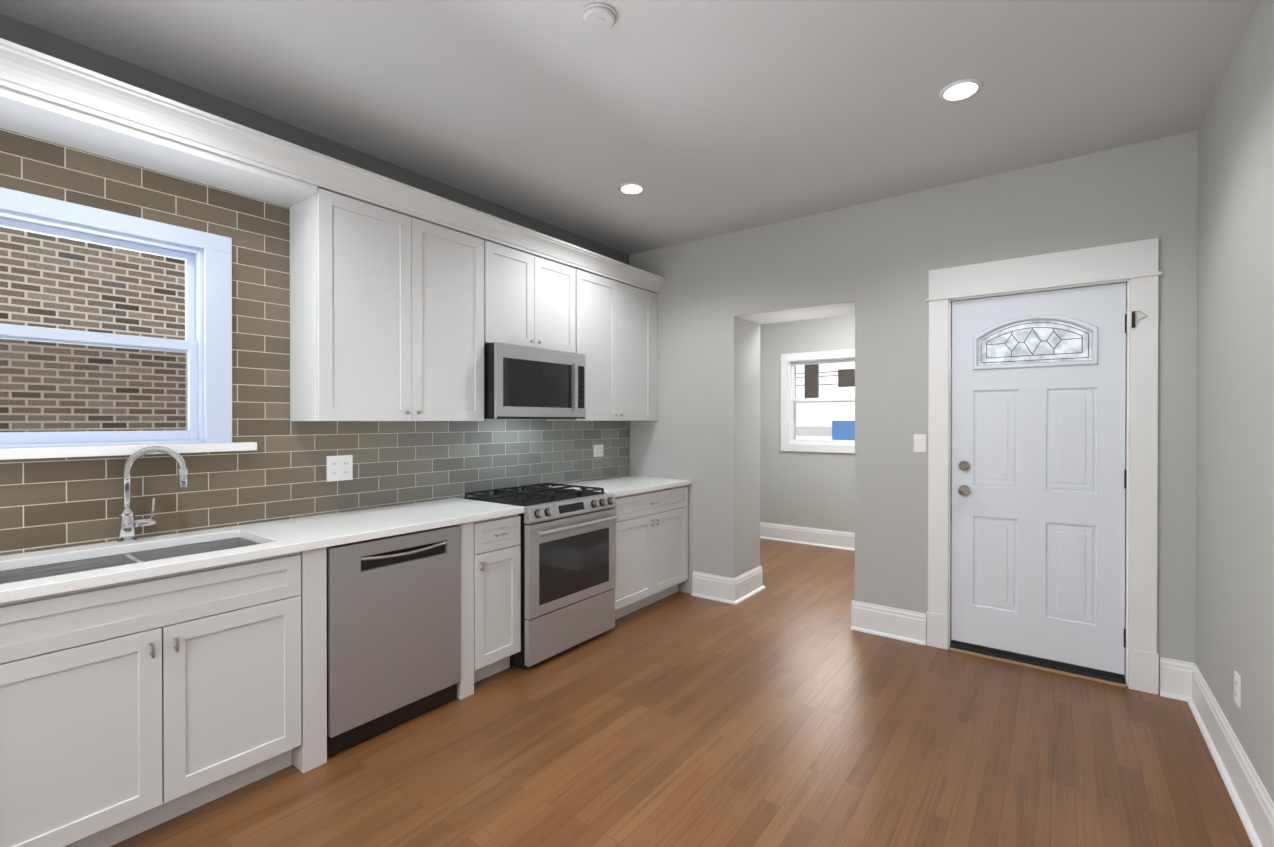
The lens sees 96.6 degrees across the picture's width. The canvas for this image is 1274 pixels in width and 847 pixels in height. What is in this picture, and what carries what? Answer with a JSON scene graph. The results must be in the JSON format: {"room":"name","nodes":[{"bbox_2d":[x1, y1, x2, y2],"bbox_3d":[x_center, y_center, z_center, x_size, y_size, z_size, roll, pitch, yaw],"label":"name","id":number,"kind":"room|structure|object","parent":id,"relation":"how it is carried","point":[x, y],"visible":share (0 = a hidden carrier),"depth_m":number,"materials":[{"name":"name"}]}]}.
{"room":"kitchen","nodes":[
{"label":"kitchen","id":0,"kind":"room"},
{"bbox_2d":[0,207,289,538],"bbox_3d":[-1.775,-0.034,2.925,0.250,2.870,6.326,0,0,37],"label":"wall","id":1,"kind":"structure","parent":0,"point":[133,444],"depth_m":2.39,"materials":[{"name":"grey paint"}]},
{"bbox_2d":[0,187,256,459],"bbox_3d":[-2.234,-0.354,2.149,0.199,0.967,1.331,0,0,37],"label":"kitchen window","id":2,"kind":"structure","parent":1,"relation":"in","point":[192,344],"depth_m":2.37,"materials":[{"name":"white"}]},
{"bbox_2d":[0,128,629,555],"bbox_3d":[-1.755,-0.277,2.734,0.009,1.558,5.646,0,0,37],"label":"tile backsplash","id":3,"kind":"structure","parent":1,"relation":"attached to","point":[72,502],"depth_m":2.66,"materials":[{"name":"tile"}]},
{"bbox_2d":[326,455,352,481],"bbox_3d":[-1.561,0.238,2.981,0.007,0.132,0.132,0,0,37],"label":"outlet","id":4,"kind":"object","parent":3,"relation":"attached to","point":[339,468],"visible":1,"depth_m":2.98,"materials":[{"name":"white plastic"}]},
{"bbox_2d":[593,444,602,456],"bbox_3d":[-0.315,0.229,4.653,0.007,0.100,0.120,0,0,37],"label":"outlet","id":5,"kind":"object","parent":3,"relation":"attached to","point":[597,450],"visible":1,"depth_m":4.65,"materials":[{"name":"white plastic"}]},
{"bbox_2d":[0,13,665,292],"bbox_3d":[-1.601,-1.261,2.616,0.392,0.412,5.646,0,0,37],"label":"crown molding","id":6,"kind":"structure","parent":1,"relation":"attached to","point":[57,89],"depth_m":2.36,"materials":[{"name":"white wood"}]},
{"bbox_2d":[290,188,483,420],"bbox_3d":[-1.295,-0.547,3.069,0.323,1.075,0.942,0,0,37],"label":"upper cabinet","id":7,"kind":"object","parent":1,"relation":"attached to","point":[386,315],"visible":0.98,"depth_m":2.86,"materials":[{"name":"white wood"}]},
{"bbox_2d":[484,240,575,352],"bbox_3d":[-0.776,-0.784,3.765,0.323,0.607,0.788,0,0,37],"label":"upper cabinet","id":8,"kind":"object","parent":1,"relation":"attached to","point":[529,300],"visible":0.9,"depth_m":3.64,"materials":[{"name":"white wood"}]},
{"bbox_2d":[484,342,585,418],"bbox_3d":[-0.734,-0.250,3.736,0.426,0.449,0.772,0,0,37],"label":"microwave","id":9,"kind":"object","parent":8,"relation":"attached to","point":[523,382],"visible":0.9,"depth_m":3.54,"materials":[{"name":"grey metal"}]},
{"bbox_2d":[547,269,656,420],"bbox_3d":[-0.236,-0.553,4.490,0.323,1.075,1.010,0,0,37],"label":"upper cabinet","id":10,"kind":"object","parent":1,"relation":"attached to","point":[616,333],"visible":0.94,"depth_m":4.37,"materials":[{"name":"white wood"}]},
{"bbox_2d":[0,0,1258,254],"bbox_3d":[0.432,-1.543,2.661,4.197,0.150,8.550,0,0,37],"label":"ceiling","id":11,"kind":"structure","parent":0,"point":[702,118],"depth_m":2.47,"materials":[{"name":"grey paint"}]},
{"bbox_2d":[581,3,616,30],"bbox_3d":[-0.136,-1.454,2.043,0.132,0.022,0.132,0,0,37],"label":"smoke detector","id":12,"kind":"object","parent":11,"relation":"attached to","point":[599,16],"visible":1,"depth_m":2.02,"materials":[{"name":"white plastic"}]},
{"bbox_2d":[618,182,644,193],"bbox_3d":[-0.034,-1.466,3.557,0.172,0.009,0.172,0,0,37],"label":"recessed light","id":13,"kind":"object","parent":11,"relation":"in","point":[631,188],"visible":1,"depth_m":3.54,"materials":[{"name":"white plastic"}]},
{"bbox_2d":[939,78,982,100],"bbox_3d":[1.426,-1.462,2.500,0.172,0.009,0.172,0,0,37],"label":"recessed light","id":14,"kind":"object","parent":11,"relation":"in","point":[960,89],"visible":1,"depth_m":2.48,"materials":[{"name":"white plastic"}]},
{"bbox_2d":[110,538,1252,846],"bbox_3d":[0.432,1.462,2.673,4.197,0.120,8.550,0,0,37],"label":"floor","id":15,"kind":"structure","parent":0,"point":[788,706],"depth_m":2.39,"materials":[{"name":"brown wood"}]},
{"bbox_2d":[0,547,326,846],"bbox_3d":[-1.803,0.960,2.125,0.642,0.890,0.974,0,0,37],"label":"base cabinet","id":16,"kind":"object","parent":15,"relation":"on","point":[128,709],"visible":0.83,"depth_m":1.90,"materials":[{"name":"white wood"}]},
{"bbox_2d":[326,525,459,755],"bbox_3d":[-1.323,0.959,2.782,0.627,0.886,0.632,0,0,37],"label":"dishwasher","id":17,"kind":"object","parent":15,"relation":"on","point":[393,630],"visible":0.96,"depth_m":2.56,"materials":[{"name":"grey metal"}]},
{"bbox_2d":[457,514,520,699],"bbox_3d":[-1.002,0.955,3.200,0.642,0.890,0.403,0,0,37],"label":"base cabinet","id":18,"kind":"object","parent":15,"relation":"on","point":[490,597],"visible":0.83,"depth_m":3.02,"materials":[{"name":"white wood"}]},
{"bbox_2d":[462,483,618,667],"bbox_3d":[-0.613,0.918,3.655,0.721,0.961,0.776,0,0,37],"label":"range","id":19,"kind":"object","parent":15,"relation":"on","point":[568,561],"visible":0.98,"depth_m":3.42,"materials":[{"name":"grey metal"}]},
{"bbox_2d":[614,485,687,619],"bbox_3d":[-0.112,0.950,4.394,0.642,0.890,0.998,0,0,37],"label":"base cabinet","id":20,"kind":"object","parent":15,"relation":"on","point":[651,547],"visible":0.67,"depth_m":4.21,"materials":[{"name":"white wood"}]},
{"bbox_3d":[-2.518,0.964,1.166,0.642,0.890,1.411,0,0,37],"label":"base cabinet","id":21,"kind":"object","parent":15,"relation":"on","visible":0},
{"bbox_2d":[0,475,690,603],"bbox_3d":[-1.481,0.490,2.563,0.634,0.035,5.594,0,0,37],"label":"countertop","id":22,"kind":"structure","parent":21,"relation":"on","point":[282,537],"depth_m":2.38,"materials":[{"name":"stone"}]},
{"bbox_2d":[0,537,258,583],"bbox_3d":[-1.825,0.610,2.091,0.440,0.198,0.795,0,0,37],"label":"sink","id":23,"kind":"object","parent":22,"relation":"in","point":[23,574],"visible":0.08,"depth_m":2.17,"materials":[{"name":"silver metal"}]},
{"bbox_2d":[117,446,187,542],"bbox_3d":[-1.963,0.284,2.301,0.113,0.378,0.211,0,0,37],"label":"faucet","id":24,"kind":"object","parent":22,"relation":"on","point":[128,522],"visible":1,"depth_m":2.26,"materials":[{"name":"silver metal"}]},
{"bbox_2d":[760,314,854,532],"bbox_3d":[2.882,-0.046,5.955,3.597,2.870,0.250,0,0,37],"label":"wall","id":25,"kind":"structure","parent":0,"point":[810,489],"depth_m":6.55,"materials":[{"name":"grey paint"}]},
{"bbox_2d":[760,522,854,550],"bbox_3d":[2.797,1.294,5.846,3.597,0.190,0.034,0,0,37],"label":"baseboard","id":26,"kind":"structure","parent":25,"relation":"attached to","point":[779,532],"depth_m":6.47,"materials":[{"name":"white wood"}]},
{"bbox_2d":[781,349,854,452],"bbox_3d":[2.220,-0.235,6.360,1.220,1.135,0.150,0,0,37],"label":"room window","id":27,"kind":"structure","parent":25,"relation":"in","point":[792,399],"depth_m":6.52,"materials":[{"name":"white"}]},
{"bbox_2d":[629,130,1197,686],"bbox_3d":[1.514,-0.039,4.119,3.597,2.870,0.480,0,0,37],"label":"wall","id":28,"kind":"structure","parent":0,"point":[725,296],"depth_m":3.72,"materials":[{"name":"grey paint"}]},
{"bbox_2d":[691,571,728,602],"bbox_3d":[0.592,1.300,4.491,0.360,0.190,0.034,0,0,37],"label":"baseboard","id":29,"kind":"structure","parent":28,"relation":"attached to","point":[704,585],"depth_m":4.50,"materials":[{"name":"white wood"}]},
{"bbox_2d":[727,566,764,604],"bbox_3d":[0.895,1.300,4.561,0.034,0.190,0.508,0,0,37],"label":"baseboard","id":30,"kind":"structure","parent":28,"relation":"attached to","point":[742,587],"depth_m":4.51,"materials":[{"name":"white wood"}]},
{"bbox_2d":[851,600,854,629],"bbox_3d":[1.609,1.302,4.043,0.016,0.190,0.530,0,0,37],"label":"baseboard","id":31,"kind":"structure","parent":28,"relation":"attached to","point":[853,601],"depth_m":3.84,"materials":[{"name":"white wood"}]},
{"bbox_2d":[855,601,925,644],"bbox_3d":[1.652,1.303,3.702,0.422,0.190,0.034,0,0,37],"label":"baseboard","id":32,"kind":"structure","parent":28,"relation":"attached to","point":[894,623],"depth_m":3.70,"materials":[{"name":"white wood"}]},
{"bbox_2d":[914,434,925,452],"bbox_3d":[1.796,0.131,3.603,0.072,0.116,0.011,0,0,37],"label":"light switch","id":33,"kind":"object","parent":28,"relation":"attached to","point":[919,442],"visible":1,"depth_m":3.60,"materials":[{"name":"white plastic"}]},
{"bbox_2d":[926,238,1161,694],"bbox_3d":[2.294,0.223,3.294,1.091,2.353,0.152,0,0,37],"label":"door frame","id":34,"kind":"structure","parent":28,"relation":"attached to","point":[1133,266],"depth_m":3.06,"materials":[{"name":"white painted wood"}]},
{"bbox_2d":[951,283,1146,678],"bbox_3d":[2.303,0.310,3.238,0.901,2.119,0.125,0,0,37],"label":"entry door","id":35,"kind":"structure","parent":28,"relation":"in","point":[1038,515],"depth_m":3.25,"materials":[{"name":"white"}]},
{"bbox_2d":[1196,0,1273,802],"bbox_3d":[1.939,-0.028,1.512,0.200,2.870,8.500,0,0,37],"label":"wall","id":36,"kind":"structure","parent":0,"point":[1235,452],"depth_m":2.17,"materials":[{"name":"grey paint"}]},
{"bbox_2d":[1175,660,1273,846],"bbox_3d":[1.103,1.316,0.611,0.057,0.190,5.646,0,0,37],"label":"baseboard","id":37,"kind":"structure","parent":36,"relation":"attached to","point":[1253,803],"depth_m":2.21,"materials":[{"name":"white wood"}]},
{"bbox_2d":[1234,671,1240,707],"bbox_3d":[2.298,1.019,2.172,0.007,0.116,0.072,0,0,37],"label":"outlet","id":38,"kind":"object","parent":36,"relation":"attached to","point":[1237,688],"visible":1,"depth_m":2.16,"materials":[{"name":"white plastic"}]},
{"label":"outside","id":39,"kind":"structure","parent":0,"visible":0},
{"bbox_2d":[0,227,185,431],"bbox_3d":[-4.982,-1.612,6.103,0.200,8.000,14.000,0,0,37],"label":"brick wall","id":40,"kind":"structure","parent":39,"point":[104,276],"depth_m":5.49,"materials":[{"name":"brown brick"}]},
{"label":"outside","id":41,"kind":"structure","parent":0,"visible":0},
{"bbox_2d":[796,362,854,439],"bbox_3d":[3.664,-1.118,7.500,11.000,7.000,0.730,0,0,37],"label":"window view","id":42,"kind":"structure","parent":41,"point":[830,430],"depth_m":8.12,"materials":[{"name":"white"}]}
]}

